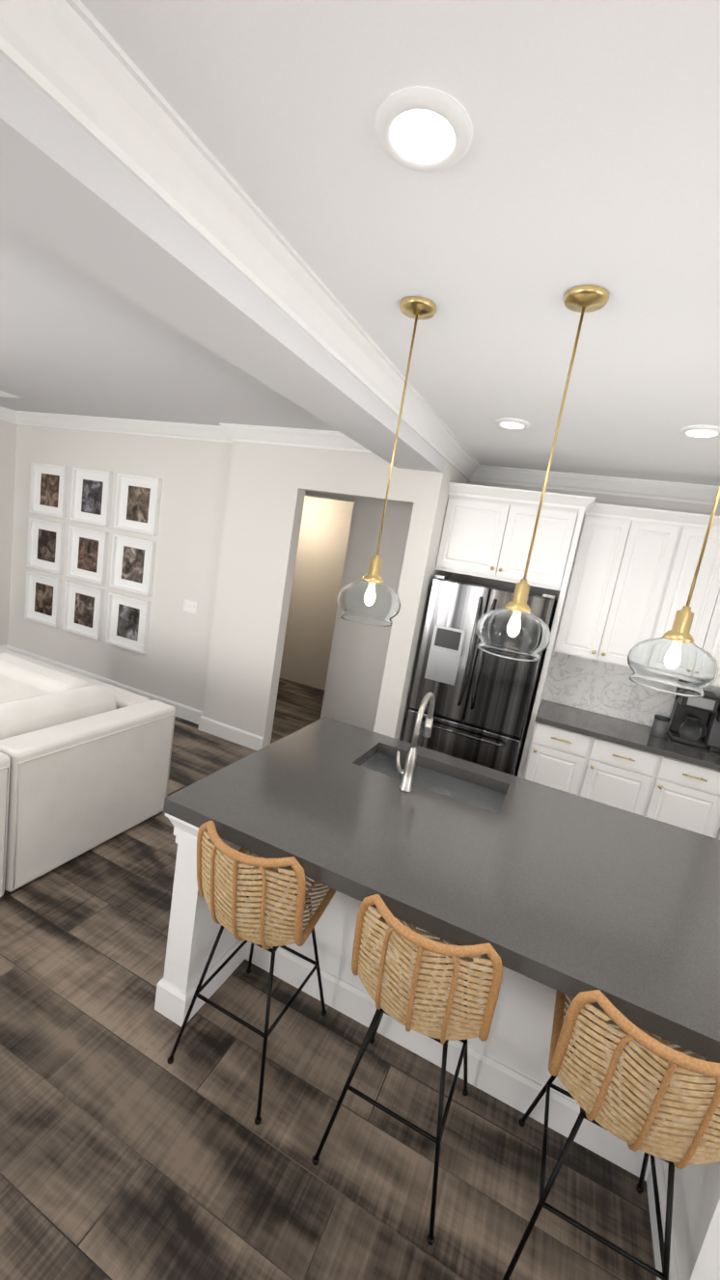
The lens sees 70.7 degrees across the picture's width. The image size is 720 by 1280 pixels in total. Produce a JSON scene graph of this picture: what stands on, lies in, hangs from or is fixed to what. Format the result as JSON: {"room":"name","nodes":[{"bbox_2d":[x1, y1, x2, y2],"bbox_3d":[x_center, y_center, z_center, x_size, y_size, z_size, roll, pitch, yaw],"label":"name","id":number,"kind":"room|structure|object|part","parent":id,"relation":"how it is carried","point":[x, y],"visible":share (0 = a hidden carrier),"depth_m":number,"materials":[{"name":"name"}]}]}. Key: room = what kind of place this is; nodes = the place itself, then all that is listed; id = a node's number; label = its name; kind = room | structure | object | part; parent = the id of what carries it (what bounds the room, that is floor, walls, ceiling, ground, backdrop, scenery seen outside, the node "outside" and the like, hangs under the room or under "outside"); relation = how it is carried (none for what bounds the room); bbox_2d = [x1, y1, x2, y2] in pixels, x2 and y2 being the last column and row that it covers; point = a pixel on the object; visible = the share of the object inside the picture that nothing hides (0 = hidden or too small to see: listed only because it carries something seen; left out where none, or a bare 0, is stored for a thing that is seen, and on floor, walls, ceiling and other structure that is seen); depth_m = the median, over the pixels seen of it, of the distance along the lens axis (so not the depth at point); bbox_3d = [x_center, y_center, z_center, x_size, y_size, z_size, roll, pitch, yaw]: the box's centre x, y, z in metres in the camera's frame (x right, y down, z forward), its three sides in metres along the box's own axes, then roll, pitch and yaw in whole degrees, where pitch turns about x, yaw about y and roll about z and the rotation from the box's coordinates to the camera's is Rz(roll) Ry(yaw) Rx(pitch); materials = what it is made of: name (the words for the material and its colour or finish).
{"room":"kitchen","nodes":[
{"label":"kitchen","id":0,"kind":"room"},
{"bbox_2d":[0,419,17,645],"bbox_3d":[-5.108,-0.890,3.291,0.120,2.740,7.540,14,11,22],"label":"wall","id":1,"kind":"structure","parent":0,"point":[8,440],"depth_m":5.66,"materials":[{"name":"white paint"}]},
{"bbox_2d":[7,424,232,710],"bbox_3d":[-2.582,-0.823,5.245,3.000,2.740,0.166,14,11,22],"label":"wall","id":2,"kind":"structure","parent":0,"point":[173,662],"depth_m":5.12,"materials":[{"name":"white paint"}]},
{"bbox_3d":[-3.510,-0.454,5.627,0.530,0.530,0.045,14,11,22],"label":"picture frame","id":3,"kind":"part","parent":2,"relation":"part of","materials":[{"name":"white wood"}]},
{"bbox_3d":[-3.415,-1.027,5.524,0.530,0.530,0.045,14,11,22],"label":"picture frame","id":4,"kind":"part","parent":2,"relation":"part of","materials":[{"name":"white wood"}]},
{"bbox_3d":[-3.320,-1.600,5.421,0.530,0.530,0.045,14,11,22],"label":"picture frame","id":5,"kind":"part","parent":2,"relation":"part of","materials":[{"name":"white wood"}]},
{"bbox_3d":[-2.933,-0.315,5.388,0.530,0.530,0.045,14,11,22],"label":"picture frame","id":6,"kind":"part","parent":2,"relation":"part of","materials":[{"name":"white wood"}]},
{"bbox_3d":[-2.838,-0.888,5.285,0.530,0.530,0.045,14,11,22],"label":"picture frame","id":7,"kind":"part","parent":2,"relation":"part of","materials":[{"name":"white wood"}]},
{"bbox_3d":[-2.743,-1.461,5.181,0.530,0.530,0.045,14,11,22],"label":"picture frame","id":8,"kind":"part","parent":2,"relation":"part of","materials":[{"name":"white wood"}]},
{"bbox_2d":[2,644,202,723],"bbox_3d":[-2.815,0.448,5.420,3.000,0.135,0.040,14,11,22],"label":"baseboard","id":9,"kind":"structure","parent":2,"relation":"attached to","point":[183,712],"depth_m":5.26,"materials":[{"name":"white wood"}]},
{"bbox_3d":[-2.356,-0.176,5.148,0.530,0.530,0.045,14,11,22],"label":"picture frame","id":10,"kind":"part","parent":2,"relation":"part of","materials":[{"name":"white wood"}]},
{"bbox_3d":[-2.261,-0.749,5.045,0.530,0.530,0.045,14,11,22],"label":"picture frame","id":11,"kind":"part","parent":2,"relation":"part of","materials":[{"name":"white wood"}]},
{"bbox_3d":[-2.166,-1.322,4.942,0.530,0.530,0.045,14,11,22],"label":"picture frame","id":12,"kind":"part","parent":2,"relation":"part of","materials":[{"name":"white wood"}]},
{"bbox_2d":[183,599,197,613],"bbox_3d":[-1.615,-0.319,4.821,0.162,0.115,0.016,14,11,22],"label":"light switch","id":13,"kind":"object","parent":2,"relation":"attached to","point":[189,606],"visible":1,"depth_m":4.82,"materials":[{"name":"white plastic"}]},
{"bbox_2d":[201,440,418,747],"bbox_3d":[-0.494,-0.306,4.294,1.700,2.740,0.120,14,11,22],"label":"wall","id":14,"kind":"structure","parent":0,"point":[268,485],"depth_m":4.36,"materials":[{"name":"white paint"}]},
{"bbox_2d":[196,714,263,750],"bbox_3d":[-1.189,0.856,4.650,0.715,0.135,0.015,14,11,22],"label":"baseboard","id":15,"kind":"structure","parent":14,"relation":"attached to","point":[246,739],"depth_m":4.64,"materials":[{"name":"white wood"}]},
{"bbox_2d":[279,495,354,690],"bbox_3d":[-0.738,-0.791,6.766,5.200,2.740,0.120,14,11,22],"label":"wall","id":16,"kind":"structure","parent":0,"point":[321,551],"depth_m":6.62,"materials":[{"name":"beige paint"}]},
{"bbox_2d":[0,677,655,1279],"bbox_3d":[-1.863,1.179,2.794,14.000,0.060,9.000,14,11,22],"label":"floor","id":17,"kind":"structure","parent":0,"point":[127,1152],"depth_m":1.67,"materials":[{"name":"brown wood"}]},
{"bbox_2d":[0,646,175,897],"bbox_3d":[-3.124,0.708,1.653,2.256,0.848,4.500,14,11,22],"label":"sectional sofa","id":18,"kind":"object","parent":17,"relation":"on","point":[85,762],"visible":0.98,"depth_m":2.74,"materials":[{"name":"fabric"}]},
{"bbox_2d":[167,820,336,1124],"bbox_3d":[-0.342,1.073,1.881,0.422,0.954,0.570,14,11,22],"label":"stool","id":19,"kind":"object","parent":17,"relation":"on","point":[289,927],"visible":0.94,"depth_m":1.64,"materials":[{"name":"wicker"}]},
{"bbox_2d":[312,894,503,1245],"bbox_3d":[0.199,1.203,1.656,0.422,0.954,0.570,14,11,22],"label":"stool","id":20,"kind":"object","parent":17,"relation":"on","point":[404,939],"visible":0.85,"depth_m":1.41,"materials":[{"name":"wicker"}]},
{"bbox_2d":[154,813,719,1279],"bbox_3d":[0.351,1.200,2.081,1.985,0.860,1.165,14,11,22],"label":"kitchen island","id":21,"kind":"object","parent":17,"relation":"on","point":[507,1058],"visible":0.21,"depth_m":1.88,"materials":[{"name":"white wood"}]},
{"bbox_2d":[163,716,719,1062],"bbox_3d":[0.442,0.753,2.034,2.000,0.055,1.250,14,11,22],"label":"island countertop","id":22,"kind":"structure","parent":21,"relation":"on","point":[570,894],"depth_m":1.76,"materials":[{"name":"grey stone"}]},
{"bbox_2d":[396,692,434,792],"bbox_3d":[0.255,0.433,2.275,0.096,0.422,0.250,14,11,22],"label":"island faucet","id":23,"kind":"object","parent":22,"relation":"on","point":[407,775],"visible":1,"depth_m":2.19,"materials":[{"name":"silver metal"}]},
{"bbox_2d":[360,752,505,813],"bbox_3d":[0.318,0.787,2.450,0.740,0.194,0.400,14,11,22],"label":"island sink","id":24,"kind":"object","parent":22,"relation":"in","point":[479,796],"visible":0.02,"depth_m":2.59,"materials":[{"name":"silver metal"}]},
{"bbox_2d":[402,574,557,776],"bbox_3d":[0.923,0.444,4.122,0.890,1.800,0.702,14,11,22],"label":"fridge","id":25,"kind":"object","parent":17,"relation":"on","point":[483,702],"visible":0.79,"depth_m":3.84,"materials":[{"name":"silver metal"}]},
{"bbox_2d":[435,494,584,777],"bbox_3d":[1.031,0.136,4.161,0.978,2.420,0.577,14,11,22],"label":"cabinet","id":26,"kind":"object","parent":17,"relation":"on","point":[487,538],"visible":1,"depth_m":3.76,"materials":[{"name":"white wood"}]},
{"bbox_2d":[521,722,579,791],"bbox_3d":[1.554,1.044,4.017,0.462,0.876,0.597,14,11,22],"label":"base cabinet","id":27,"kind":"object","parent":17,"relation":"on","point":[552,750],"depth_m":3.74,"materials":[{"name":"white wood"}]},
{"bbox_2d":[535,699,719,771],"bbox_3d":[1.980,0.689,3.767,1.265,0.040,0.613,14,11,22],"label":"countertop","id":28,"kind":"structure","parent":27,"relation":"on","point":[630,734],"depth_m":3.65,"materials":[{"name":"grey stone"}]},
{"bbox_2d":[650,713,670,737],"bbox_3d":[2.215,0.633,3.749,0.104,0.150,0.104,14,11,22],"label":"canister","id":29,"kind":"object","parent":28,"relation":"on","point":[660,725],"visible":0.98,"depth_m":3.71,"materials":[{"name":"grey plastic"}]},
{"bbox_2d":[666,690,719,753],"bbox_3d":[2.473,0.570,3.694,0.320,0.375,0.280,14,11,22],"label":"coffee maker","id":30,"kind":"object","parent":28,"relation":"on","point":[694,721],"visible":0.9,"depth_m":3.64,"materials":[{"name":"black plastic"}]},
{"bbox_2d":[568,734,649,811],"bbox_3d":[1.898,1.127,3.874,0.558,0.876,0.597,14,11,22],"label":"base cabinet","id":31,"kind":"object","parent":17,"relation":"on","point":[604,772],"depth_m":3.59,"materials":[{"name":"white wood"}]},
{"bbox_2d":[502,989,719,1279],"bbox_3d":[0.729,1.329,1.441,0.422,0.954,0.570,14,11,22],"label":"stool","id":32,"kind":"object","parent":17,"relation":"on","point":[639,1121],"visible":0.85,"depth_m":1.22,"materials":[{"name":"wicker"}]},
{"bbox_2d":[629,752,719,838],"bbox_3d":[2.260,1.214,3.723,0.501,0.876,0.597,14,11,22],"label":"base cabinet","id":33,"kind":"object","parent":17,"relation":"on","point":[676,793],"depth_m":3.42,"materials":[{"name":"white wood"}]},
{"bbox_2d":[304,490,412,731],"bbox_3d":[-1.445,-0.728,5.767,4.700,2.740,0.120,14,11,22],"label":"wall","id":34,"kind":"structure","parent":0,"point":[356,666],"depth_m":5.11,"materials":[{"name":"white paint"}]},
{"bbox_2d":[0,0,719,486],"bbox_3d":[-1.412,-1.541,2.305,14.000,0.060,9.000,14,11,22],"label":"ceiling","id":35,"kind":"structure","parent":0,"point":[590,156],"depth_m":1.26,"materials":[{"name":"white paint"}]},
{"bbox_2d":[0,390,20,398],"bbox_3d":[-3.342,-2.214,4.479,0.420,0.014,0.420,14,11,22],"label":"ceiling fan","id":36,"kind":"object","parent":35,"relation":"in","point":[4,394],"visible":1,"depth_m":4.55,"materials":[{"name":"white"}]},
{"bbox_2d":[0,406,27,425],"bbox_3d":[-4.982,-2.097,2.612,0.092,0.118,6.400,14,11,22],"label":"crown molding","id":37,"kind":"structure","parent":35,"relation":"attached to","point":[8,415],"depth_m":5.42,"materials":[{"name":"white wood"}]},
{"bbox_2d":[0,54,445,472],"bbox_3d":[-0.809,-1.037,0.830,0.350,0.210,6.300,14,11,22],"label":"ceiling beam","id":38,"kind":"structure","parent":35,"relation":"attached to","point":[72,191],"depth_m":1.33,"materials":[{"name":"white paint"}]},
{"bbox_2d":[0,0,482,481],"bbox_3d":[-0.442,-1.073,1.104,0.092,0.118,7.100,14,11,22],"label":"crown molding","id":39,"kind":"structure","parent":38,"relation":"attached to","point":[73,62],"depth_m":1.17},
{"bbox_2d":[336,296,435,626],"bbox_3d":[0.111,-0.606,1.826,0.241,1.098,0.241,14,11,22],"label":"pendant light","id":40,"kind":"object","parent":35,"relation":"hanging from","point":[370,598],"visible":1,"depth_m":1.82,"materials":[{"name":"gold metal"}]},
{"bbox_2d":[374,86,471,172],"bbox_3d":[0.126,-1.016,1.024,0.196,0.016,0.196,14,11,22],"label":"recessed light","id":41,"kind":"object","parent":35,"relation":"in","point":[422,129],"visible":1,"depth_m":1.01,"materials":[{"name":"white plastic"}]},
{"bbox_2d":[494,417,529,430],"bbox_3d":[0.869,-1.231,2.902,0.196,0.016,0.196,14,11,22],"label":"recessed light","id":42,"kind":"object","parent":35,"relation":"in","point":[511,423],"visible":0.98,"depth_m":2.88,"materials":[{"name":"white plastic"}]},
{"bbox_2d":[475,284,608,661],"bbox_3d":[0.584,-0.488,1.603,0.241,1.098,0.241,14,11,22],"label":"pendant light","id":43,"kind":"object","parent":35,"relation":"hanging from","point":[515,628],"visible":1,"depth_m":1.59,"materials":[{"name":"gold metal"}]},
{"bbox_2d":[626,484,719,697],"bbox_3d":[1.021,-0.389,1.459,0.241,1.098,0.241,14,11,22],"label":"pendant light","id":44,"kind":"object","parent":35,"relation":"hanging from","point":[675,660],"visible":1,"depth_m":1.47,"materials":[{"name":"clear glass"}]},
{"bbox_2d":[679,425,719,438],"bbox_3d":[1.688,-1.025,2.509,0.196,0.016,0.196,14,11,22],"label":"recessed light","id":45,"kind":"object","parent":35,"relation":"in","point":[701,431],"visible":1,"depth_m":2.50,"materials":[{"name":"white plastic"}]},
{"bbox_2d":[373,460,467,740],"bbox_3d":[0.530,-0.145,4.343,0.180,2.740,1.000,14,11,22],"label":"wall","id":46,"kind":"structure","parent":0,"point":[419,571],"depth_m":3.88,"materials":[{"name":"white paint"}]},
{"bbox_2d":[449,480,719,839],"bbox_3d":[1.701,0.126,3.916,2.370,2.740,0.730,14,11,22],"label":"wall","id":47,"kind":"structure","parent":0,"point":[681,506],"depth_m":4.06,"materials":[{"name":"white paint"}]},
{"bbox_2d":[478,464,719,505],"bbox_3d":[1.941,-1.179,3.889,2.040,0.118,0.092,14,11,22],"label":"crown molding","id":48,"kind":"structure","parent":47,"relation":"attached to","point":[701,494],"depth_m":3.91,"materials":[{"name":"white wood"}]},
{"bbox_2d":[552,515,668,667],"bbox_3d":[1.946,-0.361,3.845,0.689,1.050,0.322,14,11,22],"label":"upper cabinet","id":49,"kind":"object","parent":47,"relation":"attached to","point":[629,585],"depth_m":3.72,"materials":[{"name":"white wood"}]},
{"bbox_2d":[448,482,719,530],"bbox_3d":[1.799,-0.938,3.697,2.245,0.085,0.597,14,11,22],"label":"crown molding","id":50,"kind":"structure","parent":49,"relation":"attached to","point":[588,505],"depth_m":3.61,"materials":[{"name":"white wood"}]},
{"bbox_2d":[618,684,631,701],"bbox_3d":[2.100,0.421,4.018,0.070,0.115,0.008,14,11,22],"label":"outlet","id":51,"kind":"object","parent":47,"relation":"attached to","point":[625,693],"visible":1,"depth_m":4.02,"materials":[{"name":"white plastic"}]},
{"bbox_2d":[542,652,719,726],"bbox_3d":[2.146,0.416,4.011,1.267,0.453,0.014,14,11,22],"label":"backsplash","id":52,"kind":"structure","parent":47,"relation":"attached to","point":[585,684],"depth_m":4.09,"materials":[{"name":"stone"}]},
{"bbox_2d":[637,524,719,687],"bbox_3d":[2.462,-0.237,3.631,0.698,1.050,0.322,14,11,22],"label":"upper cabinet","id":53,"kind":"object","parent":47,"relation":"attached to","point":[679,558],"depth_m":3.52,"materials":[{"name":"white wood"}]}
]}

